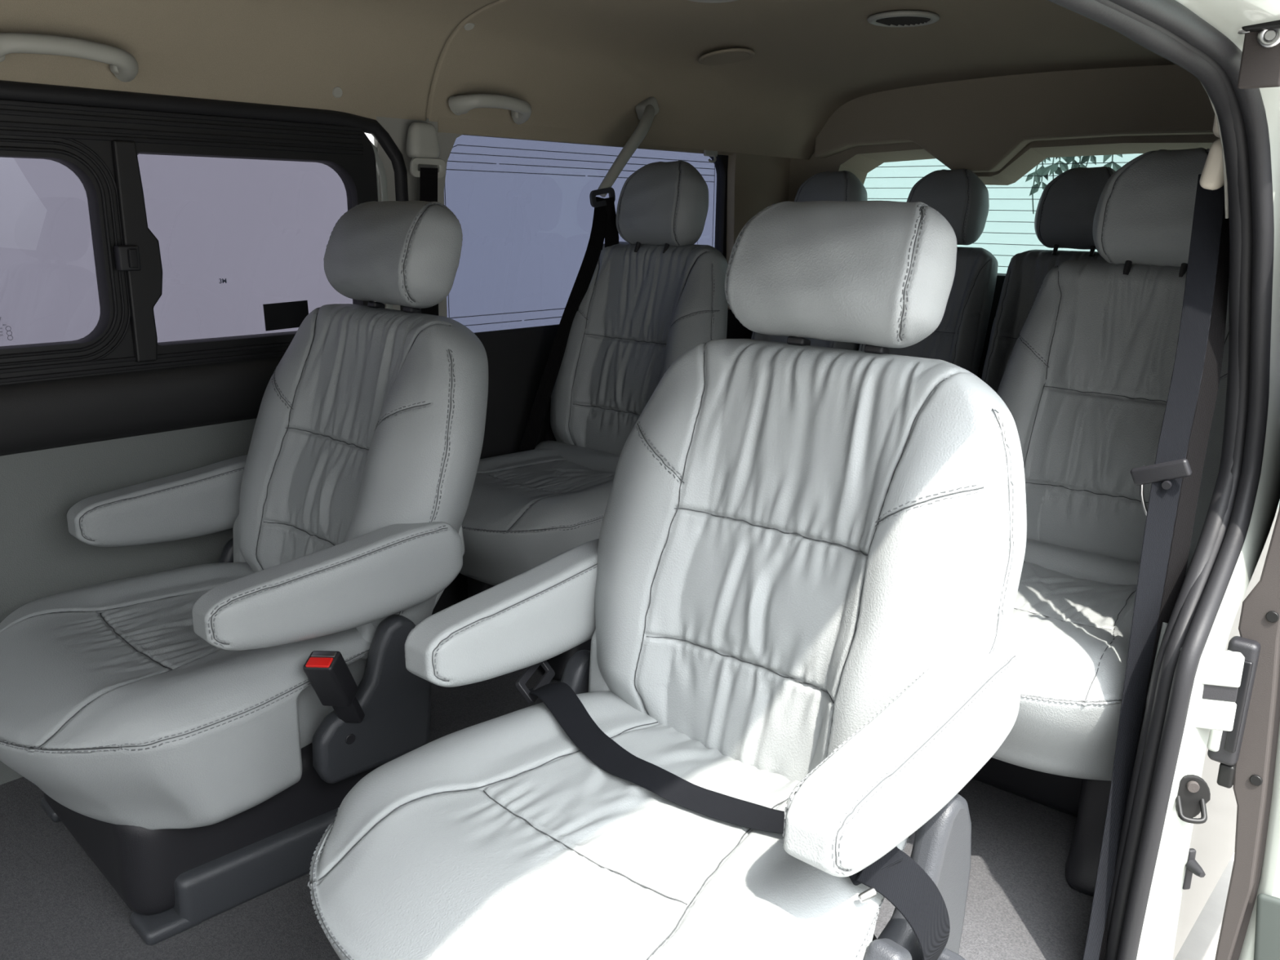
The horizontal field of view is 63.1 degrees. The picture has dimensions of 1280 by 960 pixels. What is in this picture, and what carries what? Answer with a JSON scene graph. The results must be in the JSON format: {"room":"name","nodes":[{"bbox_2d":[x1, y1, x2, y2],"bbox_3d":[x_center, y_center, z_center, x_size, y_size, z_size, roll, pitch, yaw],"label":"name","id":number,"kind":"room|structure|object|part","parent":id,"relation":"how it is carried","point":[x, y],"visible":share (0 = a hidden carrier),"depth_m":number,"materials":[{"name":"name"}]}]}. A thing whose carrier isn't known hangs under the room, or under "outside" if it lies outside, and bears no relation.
{"room":"vehicle interior","nodes":[
{"label":"vehicle interior","id":0,"kind":"room"},
{"bbox_2d":[0,417,257,784],"bbox_3d":[-0.960,0.238,2.303,0.045,0.800,4.600,13,19,40],"label":"panel","id":1,"kind":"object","parent":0,"point":[40,557],"depth_m":2.06,"materials":[{"name":"grey plastic"}]},
{"bbox_2d":[0,355,283,456],"bbox_3d":[-1.524,-0.016,1.517,0.043,0.140,2.800,13,19,40],"label":"trim","id":2,"kind":"structure","parent":1,"relation":"attached to","point":[43,415],"depth_m":2.06,"materials":[{"name":"grey plastic"}]},
{"bbox_2d":[0,99,382,385],"bbox_3d":[-1.220,-0.402,1.767,0.076,0.510,1.845,13,19,40],"label":"window","id":3,"kind":"structure","parent":1,"relation":"in","point":[131,240],"depth_m":2.06,"materials":[{"name":"black"}]},
{"bbox_3d":[-1.357,-0.355,1.659,0.001,0.400,1.010,13,19,40],"label":"pane","id":4,"kind":"part","parent":3,"relation":"part of","materials":[{"name":"glass"}]},
{"bbox_3d":[-1.423,-0.354,1.571,0.038,0.510,1.235,13,19,40],"label":"frame","id":5,"kind":"part","parent":3,"relation":"part of","materials":[{"name":"black"}]},
{"bbox_3d":[-0.973,-0.442,2.037,0.016,0.420,0.069,13,19,40],"label":"meeting rail","id":6,"kind":"part","parent":3,"relation":"part of","materials":[{"name":"black plastic"}]},
{"bbox_3d":[-0.819,-0.518,2.236,0.038,0.510,0.590,13,19,40],"label":"frame","id":7,"kind":"part","parent":3,"relation":"part of","materials":[{"name":"black"}]},
{"bbox_3d":[-0.824,-0.498,2.238,0.001,0.400,0.550,13,19,40],"label":"pane","id":8,"kind":"part","parent":3,"relation":"part of","materials":[{"name":"glass"}]},
{"bbox_2d":[262,300,308,331],"bbox_3d":[-0.783,-0.365,2.309,0.002,0.058,0.108,13,21,40],"label":"window sticker","id":9,"kind":"object","parent":3,"relation":"attached to","point":[285,315],"visible":0.8,"depth_m":2.31,"materials":[{"name":"black plastic"}]},
{"bbox_2d":[0,80,408,311],"bbox_3d":[-1.468,-0.348,1.496,0.027,0.525,2.762,13,19,40],"label":"trim","id":10,"kind":"structure","parent":1,"relation":"attached to","point":[9,90],"depth_m":2.08,"materials":[{"name":"black rubber"}]},
{"bbox_2d":[369,140,393,309],"bbox_3d":[-0.640,-0.562,2.423,0.019,0.496,0.146,13,19,40],"label":"trim","id":11,"kind":"structure","parent":1,"relation":"attached to","point":[380,166],"depth_m":2.42,"materials":[{"name":"grey paint"}]},
{"bbox_2d":[373,116,462,317],"bbox_3d":[-0.517,-0.609,2.554,0.014,0.525,0.285,13,19,40],"label":"trim","id":12,"kind":"structure","parent":1,"relation":"attached to","point":[397,128],"depth_m":2.46,"materials":[{"name":"grey plastic"}]},
{"bbox_2d":[405,121,445,315],"bbox_3d":[-0.515,-0.434,2.543,0.044,0.832,0.100,13,19,40],"label":"belt","id":13,"kind":"object","parent":1,"relation":"attached to","point":[422,147],"visible":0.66,"depth_m":2.44,"materials":[{"name":"grey plastic"}]},
{"bbox_2d":[444,134,728,333],"bbox_3d":[-0.013,-0.715,3.158,0.033,0.640,1.640,13,19,40],"label":"window","id":14,"kind":"structure","parent":1,"relation":"in","point":[524,211],"depth_m":2.83,"materials":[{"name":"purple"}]},
{"bbox_3d":[-0.013,-0.715,3.158,0.033,0.640,1.640,13,19,40],"label":"frame","id":15,"kind":"part","parent":14,"relation":"part of","materials":[{"name":"black"}]},
{"bbox_2d":[431,309,751,614],"bbox_3d":[-0.021,-0.083,3.280,0.008,0.855,1.780,13,19,40],"label":"trim","id":16,"kind":"structure","parent":1,"relation":"attached to","point":[512,392],"depth_m":2.84,"materials":[{"name":"grey plastic"}]},
{"bbox_2d":[476,309,752,371],"bbox_3d":[-0.045,-0.436,3.159,0.015,0.098,1.700,13,19,40],"label":"trim","id":17,"kind":"structure","parent":1,"relation":"attached to","point":[507,350],"depth_m":2.85,"materials":[{"name":"grey plastic"}]},
{"bbox_2d":[0,658,1093,959],"bbox_3d":[-0.276,0.728,1.804,1.800,0.120,4.600,13,19,40],"label":"floor","id":18,"kind":"structure","parent":0,"point":[56,904],"depth_m":1.72,"materials":[{"name":"grey carpet"}]},
{"bbox_2d":[0,200,488,945],"bbox_3d":[-0.724,0.084,1.818,0.855,1.116,0.718,-13,20,-43],"label":"seat","id":19,"kind":"object","parent":18,"relation":"on","point":[198,731],"visible":1,"depth_m":1.73,"materials":[{"name":"grey leather"}]},
{"bbox_3d":[-0.901,0.042,2.086,0.440,0.141,0.084,-13,20,-43],"label":"armrest","id":20,"kind":"part","parent":19,"relation":"part of","materials":[{"name":"grey leather"}]},
{"bbox_2d":[0,562,371,830],"bbox_3d":[-0.820,0.352,1.810,0.613,0.228,0.669,-16,22,-42],"label":"seat cushion","id":21,"kind":"object","parent":19,"relation":"on","point":[113,704],"depth_m":1.60,"materials":[{"name":"grey leather"}]},
{"bbox_3d":[-0.778,0.519,1.899,0.460,0.200,0.490,-13,20,-43],"label":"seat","id":22,"kind":"part","parent":19,"relation":"part of","materials":[{"name":"black plastic"}]},
{"bbox_3d":[-0.592,0.626,1.776,0.400,0.090,0.070,-13,20,-43],"label":"seat rail","id":23,"kind":"part","parent":19,"relation":"part of","materials":[{"name":"grey plastic"}]},
{"bbox_3d":[-0.474,0.164,1.638,0.440,0.141,0.084,-13,20,-43],"label":"armrest","id":24,"kind":"part","parent":19,"relation":"part of","materials":[{"name":"grey leather"}]},
{"bbox_3d":[-0.539,-0.020,1.959,0.635,0.620,0.204,15,5,43],"label":"backrest","id":25,"kind":"part","parent":19,"relation":"part of","materials":[{"name":"grey leather"}]},
{"bbox_2d":[459,160,728,680],"bbox_3d":[-0.178,-0.181,2.627,0.558,1.227,0.842,13,19,40],"label":"passenger seat","id":26,"kind":"object","parent":18,"relation":"on","point":[656,295],"visible":0.65,"depth_m":2.70,"materials":[{"name":"grey leather"}]},
{"bbox_3d":[-0.381,0.295,2.777,0.080,0.224,0.234,13,19,40],"label":"seat leg","id":27,"kind":"part","parent":26,"relation":"part of","materials":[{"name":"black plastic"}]},
{"bbox_2d":[459,448,615,586],"bbox_3d":[-0.255,0.093,2.611,0.555,0.228,0.613,13,20,40],"label":"seat cushion","id":28,"kind":"object","parent":26,"relation":"on","point":[526,509],"depth_m":2.38,"materials":[{"name":"grey leather"}]},
{"bbox_3d":[-0.133,0.353,2.567,0.080,0.224,0.234,13,19,40],"label":"seat leg","id":29,"kind":"part","parent":26,"relation":"part of","materials":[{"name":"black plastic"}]},
{"bbox_3d":[-0.002,-0.639,2.786,0.012,0.065,0.036,13,19,40],"label":"headrest post","id":30,"kind":"part","parent":26,"relation":"part of","materials":[{"name":"black plastic"}]},
{"bbox_3d":[-0.002,-0.322,2.795,0.530,0.635,0.204,13,8,40],"label":"backrest","id":31,"kind":"part","parent":26,"relation":"part of","materials":[{"name":"grey leather"}]},
{"bbox_3d":[0.073,-0.622,2.722,0.012,0.065,0.036,13,19,40],"label":"headrest post","id":32,"kind":"part","parent":26,"relation":"part of","materials":[{"name":"black plastic"}]},
{"bbox_2d":[306,200,1026,959],"bbox_3d":[0.043,0.230,1.274,0.712,1.116,0.857,13,19,40],"label":"seat","id":33,"kind":"object","parent":18,"relation":"on","point":[796,593],"visible":0.99,"depth_m":1.30,"materials":[{"name":"grey leather"}]},
{"bbox_3d":[-0.149,0.191,1.528,0.084,0.141,0.440,13,19,40],"label":"armrest","id":34,"kind":"part","parent":33,"relation":"part of","materials":[{"name":"grey leather"}]},
{"bbox_2d":[306,690,908,959],"bbox_3d":[-0.044,0.500,1.258,0.669,0.228,0.613,13,21,40],"label":"seat cushion","id":35,"kind":"object","parent":33,"relation":"on","point":[497,838],"depth_m":1.17,"materials":[{"name":"grey leather"}]},
{"bbox_2d":[515,660,950,959],"bbox_3d":[0.061,0.434,1.350,0.682,0.239,0.167,13,19,40],"label":"belt","id":36,"kind":"object","parent":33,"relation":"on","point":[895,875],"visible":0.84,"depth_m":1.25,"materials":[{"name":"black fabric"}]},
{"bbox_3d":[-0.155,0.295,1.547,0.029,0.043,0.090,5,15,17],"label":"plate","id":37,"kind":"part","parent":36,"relation":"part of","materials":[{"name":"black plastic"}]},
{"bbox_3d":[0.200,0.119,1.441,0.635,0.620,0.204,13,4,40],"label":"backrest","id":38,"kind":"part","parent":33,"relation":"part of","materials":[{"name":"grey leather"}]},
{"bbox_3d":[0.234,0.543,1.068,0.040,0.140,0.044,20,-5,38],"label":"recline lever","id":39,"kind":"part","parent":33,"relation":"part of","materials":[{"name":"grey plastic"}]},
{"bbox_3d":[0.303,0.297,1.144,0.084,0.141,0.440,13,19,40],"label":"armrest","id":40,"kind":"part","parent":33,"relation":"part of","materials":[{"name":"grey leather"}]},
{"bbox_2d":[751,170,867,351],"bbox_3d":[0.379,-0.343,3.262,0.391,1.227,0.842,13,19,40],"label":"seat","id":41,"kind":"object","parent":18,"relation":"on","point":[843,185],"visible":0.08,"depth_m":3.33,"materials":[{"name":"grey leather"}]},
{"bbox_3d":[0.555,-0.476,3.431,0.368,0.620,0.202,13,8,40],"label":"backrest","id":42,"kind":"part","parent":41,"relation":"part of","materials":[{"name":"grey leather"}]},
{"bbox_2d":[858,168,998,376],"bbox_3d":[0.683,-0.272,3.003,0.391,1.227,0.842,13,19,40],"label":"seat","id":43,"kind":"object","parent":18,"relation":"on","point":[960,196],"visible":0.22,"depth_m":3.05,"materials":[{"name":"grey leather"}]},
{"bbox_3d":[0.859,-0.405,3.173,0.368,0.620,0.202,13,8,40],"label":"backrest","id":44,"kind":"part","parent":43,"relation":"part of","materials":[{"name":"grey leather"}]},
{"bbox_2d":[981,166,1115,392],"bbox_3d":[0.987,-0.201,2.745,0.391,1.227,0.842,13,19,40],"label":"seat","id":45,"kind":"object","parent":18,"relation":"on","point":[1066,208],"visible":0.18,"depth_m":2.90,"materials":[{"name":"grey leather"}]},
{"bbox_3d":[1.163,-0.334,2.915,0.368,0.620,0.202,13,8,40],"label":"backrest","id":46,"kind":"part","parent":45,"relation":"part of","materials":[{"name":"grey leather"}]},
{"bbox_3d":[1.163,-0.659,2.904,0.012,0.065,0.036,13,19,40],"label":"headrest post","id":47,"kind":"part","parent":45,"relation":"part of","materials":[{"name":"black plastic"}]},
{"bbox_3d":[1.238,-0.642,2.840,0.012,0.065,0.036,13,19,40],"label":"headrest post","id":48,"kind":"part","parent":45,"relation":"part of","materials":[{"name":"black plastic"}]},
{"bbox_2d":[972,147,1228,896],"bbox_3d":[0.772,0.031,1.858,0.558,1.227,0.842,13,19,40],"label":"passenger seat","id":49,"kind":"object","parent":18,"relation":"on","point":[1085,384],"visible":0.46,"depth_m":1.98,"materials":[{"name":"grey leather"}]},
{"bbox_3d":[0.840,0.493,2.064,0.490,0.230,0.260,13,19,40],"label":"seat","id":50,"kind":"part","parent":49,"relation":"part of","materials":[{"name":"black plastic"}]},
{"bbox_2d":[991,561,1164,780],"bbox_3d":[0.695,0.304,1.842,0.555,0.228,0.613,13,20,40],"label":"seat cushion","id":51,"kind":"object","parent":49,"relation":"on","point":[1069,631],"depth_m":1.62,"materials":[{"name":"grey leather"}]},
{"bbox_3d":[0.817,0.565,1.798,0.080,0.224,0.234,13,19,40],"label":"seat leg","id":52,"kind":"part","parent":49,"relation":"part of","materials":[{"name":"black plastic"}]},
{"bbox_3d":[0.949,-0.110,2.027,0.530,0.635,0.204,13,8,40],"label":"backrest","id":53,"kind":"part","parent":49,"relation":"part of","materials":[{"name":"grey leather"}]},
{"bbox_3d":[0.948,-0.427,2.017,0.012,0.065,0.036,13,19,40],"label":"headrest post","id":54,"kind":"part","parent":49,"relation":"part of","materials":[{"name":"black plastic"}]},
{"bbox_3d":[1.023,-0.410,1.953,0.012,0.065,0.036,13,19,40],"label":"headrest post","id":55,"kind":"part","parent":49,"relation":"part of","materials":[{"name":"black plastic"}]},
{"bbox_2d":[0,0,1175,159],"bbox_3d":[-0.322,-0.735,1.388,1.881,0.370,4.460,13,19,40],"label":"ceiling","id":56,"kind":"structure","parent":0,"point":[578,64],"depth_m":2.48,"materials":[{"name":"fabric"}]},
{"bbox_2d":[0,32,138,82],"bbox_3d":[-1.015,-0.746,1.834,0.075,0.060,0.279,13,19,40],"label":"handle","id":57,"kind":"object","parent":56,"relation":"attached to","point":[123,64],"visible":1,"depth_m":1.81,"materials":[{"name":"grey plastic"}]},
{"bbox_2d":[332,86,342,97],"bbox_3d":[-0.665,-0.851,2.287,0.010,0.024,0.024,13,19,40],"label":"clip","id":58,"kind":"object","parent":56,"relation":"attached to","point":[337,92],"visible":1,"depth_m":2.28,"materials":[{"name":"grey plastic"}]},
{"bbox_2d":[463,22,474,30],"bbox_3d":[-0.390,-1.035,2.371,0.026,0.021,0.025,-12,19,-41],"label":"clip","id":59,"kind":"object","parent":56,"relation":"attached to","point":[468,26],"visible":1,"depth_m":2.37,"materials":[{"name":"grey plastic"}]},
{"bbox_2d":[448,93,531,124],"bbox_3d":[-0.354,-0.915,2.566,0.075,0.060,0.249,13,19,40],"label":"handle","id":60,"kind":"object","parent":56,"relation":"attached to","point":[521,110],"visible":1,"depth_m":2.51,"materials":[{"name":"grey plastic"}]},
{"bbox_2d":[518,97,659,452],"bbox_3d":[-0.123,-0.515,2.903,0.132,1.090,0.574,13,19,40],"label":"belt","id":61,"kind":"object","parent":56,"relation":"attached to","point":[604,225],"visible":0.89,"depth_m":2.83,"materials":[{"name":"black fabric"}]},
{"bbox_3d":[-0.021,-0.917,2.881,0.064,0.267,0.310,8,16,25],"label":"belt arm","id":62,"kind":"part","parent":61,"relation":"part of","materials":[{"name":"grey plastic"}]},
{"bbox_3d":[0.021,-1.061,2.980,0.040,0.050,0.070,13,48,40],"label":"arm","id":63,"kind":"part","parent":61,"relation":"part of","materials":[{"name":"grey plastic"}]},
{"bbox_2d":[703,150,717,163],"bbox_3d":[0.226,-1.013,3.262,0.026,0.040,0.060,13,19,40],"label":"coat hook","id":64,"kind":"object","parent":56,"relation":"attached to","point":[706,153],"visible":0.96,"depth_m":3.25,"materials":[{"name":"grey plastic"}]},
{"bbox_3d":[0.221,-1.024,3.264,0.012,0.020,0.060,13,19,40],"label":"hook plate","id":65,"kind":"part","parent":64,"relation":"part of","materials":[{"name":"grey plastic"}]},
{"bbox_2d":[688,0,737,3],"bbox_3d":[0.157,-1.047,2.249,0.140,0.009,0.140,13,19,40],"label":"recessed light","id":66,"kind":"object","parent":56,"relation":"in","point":[697,1],"visible":1,"depth_m":2.30,"materials":[{"name":"grey plastic"}]},
{"bbox_2d":[697,48,755,65],"bbox_3d":[0.239,-1.172,2.885,0.158,0.030,0.156,-13,20,-43],"label":"ceiling vent","id":67,"kind":"object","parent":56,"relation":"in","point":[730,55],"visible":1,"depth_m":2.87,"materials":[{"name":"plastic"}]},
{"bbox_2d":[866,9,939,26],"bbox_3d":[0.633,-1.108,2.502,0.170,0.013,0.170,13,19,40],"label":"ceiling vent","id":68,"kind":"object","parent":56,"relation":"in","point":[905,18],"visible":1,"depth_m":2.48,"materials":[{"name":"grey plastic"}]},
{"bbox_2d":[1201,84,1228,218],"bbox_3d":[-0.137,-0.215,0.389,0.032,0.219,2.862,13,19,40],"label":"trim","id":69,"kind":"structure","parent":56,"relation":"attached to","point":[1226,199],"depth_m":1.42,"materials":[{"name":"grey plastic"}]},
{"bbox_2d":[788,134,1219,201],"bbox_3d":[1.200,-0.935,3.115,2.000,0.680,0.130,13,19,40],"label":"window frame","id":70,"kind":"structure","parent":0,"point":[859,161],"depth_m":3.16,"materials":[{"name":"plastic"}]},
{"bbox_2d":[437,116,732,155],"bbox_3d":[0.016,-1.006,3.073,0.020,0.054,1.540,13,19,40],"label":"trim","id":71,"kind":"structure","parent":70,"relation":"attached to","point":[446,125],"depth_m":2.75,"materials":[{"name":"plastic"}]},
{"bbox_2d":[726,152,790,309],"bbox_3d":[0.438,-0.873,3.592,0.030,0.540,0.434,13,19,40],"label":"trim","id":72,"kind":"structure","parent":70,"relation":"attached to","point":[755,183],"depth_m":3.46,"materials":[{"name":"plastic"}]},
{"bbox_2d":[977,273,1006,379],"bbox_3d":[1.192,-0.123,3.329,1.900,1.040,0.130,13,19,40],"label":"trim","id":73,"kind":"structure","parent":70,"relation":"attached to","point":[1000,277],"depth_m":3.24,"materials":[{"name":"grey plastic"}]},
{"bbox_2d":[863,153,1142,273],"bbox_3d":[1.274,-0.801,3.176,1.580,0.470,0.004,13,19,40],"label":"window","id":74,"kind":"structure","parent":70,"relation":"in","point":[1009,230],"depth_m":3.28,"materials":[{"name":"clear glass"}]},
{"bbox_2d":[813,64,1214,172],"bbox_3d":[1.187,-1.031,2.973,1.566,0.285,0.070,13,19,40],"label":"trim","id":75,"kind":"structure","parent":70,"relation":"attached to","point":[977,125],"depth_m":3.01,"materials":[{"name":"fabric"}]},
{"bbox_3d":[1.283,0.003,2.031,0.095,1.350,1.745,13,19,40],"label":"wall","id":76,"kind":"structure","parent":0,"visible":0},
{"bbox_2d":[1081,114,1229,959],"bbox_3d":[0.735,0.097,1.496,0.091,1.281,0.379,11,18,35],"label":"belt","id":77,"kind":"object","parent":76,"relation":"attached to","point":[1175,475],"visible":0.71,"depth_m":1.49,"materials":[{"name":"black fabric"}]},
{"bbox_3d":[0.742,-0.011,1.485,0.012,0.026,0.080,-28,8,-41],"label":"tongue plate","id":78,"kind":"part","parent":77,"relation":"part of","materials":[{"name":"black plastic"}]},
{"bbox_2d":[1145,622,1167,707],"bbox_3d":[0.735,0.379,1.526,0.021,0.361,0.030,13,19,40],"label":"trim","id":79,"kind":"structure","parent":76,"relation":"attached to","point":[1164,625],"depth_m":1.49,"materials":[{"name":"grey plastic"}]},
{"bbox_2d":[1048,0,1274,959],"bbox_3d":[0.313,0.248,0.963,0.116,1.390,1.720,13,19,40],"label":"weatherstrip","id":80,"kind":"object","parent":76,"relation":"attached to","point":[1167,28],"visible":0.96,"depth_m":1.42,"materials":[{"name":"black rubber"}]},
{"bbox_2d":[1175,774,1210,823],"bbox_3d":[0.750,0.437,1.414,0.050,0.066,0.033,4,15,13],"label":"door striker","id":81,"kind":"object","parent":76,"relation":"in","point":[1193,793],"depth_m":1.42,"materials":[{"name":"black metal"}]},
{"bbox_2d":[1182,848,1205,889],"bbox_3d":[0.780,0.555,1.467,0.018,0.064,0.032,-1,15,-9],"label":"stopper","id":82,"kind":"object","parent":76,"relation":"attached to","point":[1193,866],"visible":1,"depth_m":1.47,"materials":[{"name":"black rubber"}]},
{"bbox_3d":[0.778,0.552,1.478,0.012,0.064,0.008,-1,15,-9],"label":"stopper plate","id":83,"kind":"part","parent":82,"relation":"part of","materials":[{"name":"black rubber"}]},
{"bbox_2d":[1136,0,1279,959],"bbox_3d":[0.467,0.084,1.038,0.102,1.670,4.700,13,19,40],"label":"trim","id":84,"kind":"structure","parent":76,"relation":"attached to","point":[1172,911],"depth_m":1.47,"materials":[{"name":"grey paint"}]},
{"bbox_2d":[1180,647,1244,731],"bbox_3d":[0.761,0.281,1.399,0.076,0.110,0.018,4,15,13],"label":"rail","id":85,"kind":"object","parent":76,"relation":"attached to","point":[1222,670],"visible":0.54,"depth_m":1.39,"materials":[{"name":"paint"}]},
{"bbox_2d":[1207,502,1279,959],"bbox_3d":[1.360,0.130,1.942,0.182,1.550,1.459,13,19,40],"label":"door","id":86,"kind":"structure","parent":76,"relation":"in","point":[1248,755],"depth_m":1.49,"materials":[{"name":"grey paint"}]},
{"bbox_3d":[0.844,0.315,1.481,0.038,0.190,0.028,15,20,39],"label":"handle","id":87,"kind":"part","parent":86,"relation":"part of","materials":[{"name":"black plastic"}]},
{"bbox_3d":[1.349,0.326,2.021,0.060,1.130,1.390,13,19,40],"label":"panel","id":88,"kind":"part","parent":86,"relation":"part of","materials":[{"name":"grey metal"}]},
{"bbox_3d":[1.393,0.335,1.989,0.119,1.130,1.420,13,19,40],"label":"panel","id":89,"kind":"part","parent":86,"relation":"part of","materials":[{"name":"grey paint"}]},
{"bbox_2d":[1237,19,1279,88],"bbox_3d":[0.708,-0.526,1.191,0.101,0.150,0.070,13,19,40],"label":"bracket","id":90,"kind":"object","parent":76,"relation":"attached to","point":[1260,66],"visible":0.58,"depth_m":1.18,"materials":[{"name":"black metal"}]},
{"label":"outside","id":91,"kind":"structure","parent":0,"visible":0},
{"bbox_2d":[1174,853,1234,959],"bbox_3d":[0.548,1.285,2.566,26.000,0.080,28.000,13,19,40],"label":"ground","id":92,"kind":"structure","parent":91,"point":[1201,943],"depth_m":2.79,"materials":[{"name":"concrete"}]},
{"bbox_2d":[364,133,373,144],"bbox_3d":[-2.051,-1.313,4.284,0.200,4.020,20.000,13,19,40],"label":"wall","id":93,"kind":"structure","parent":92,"relation":"on","point":[370,136],"depth_m":4.95,"materials":[{"name":"white"}]}
]}

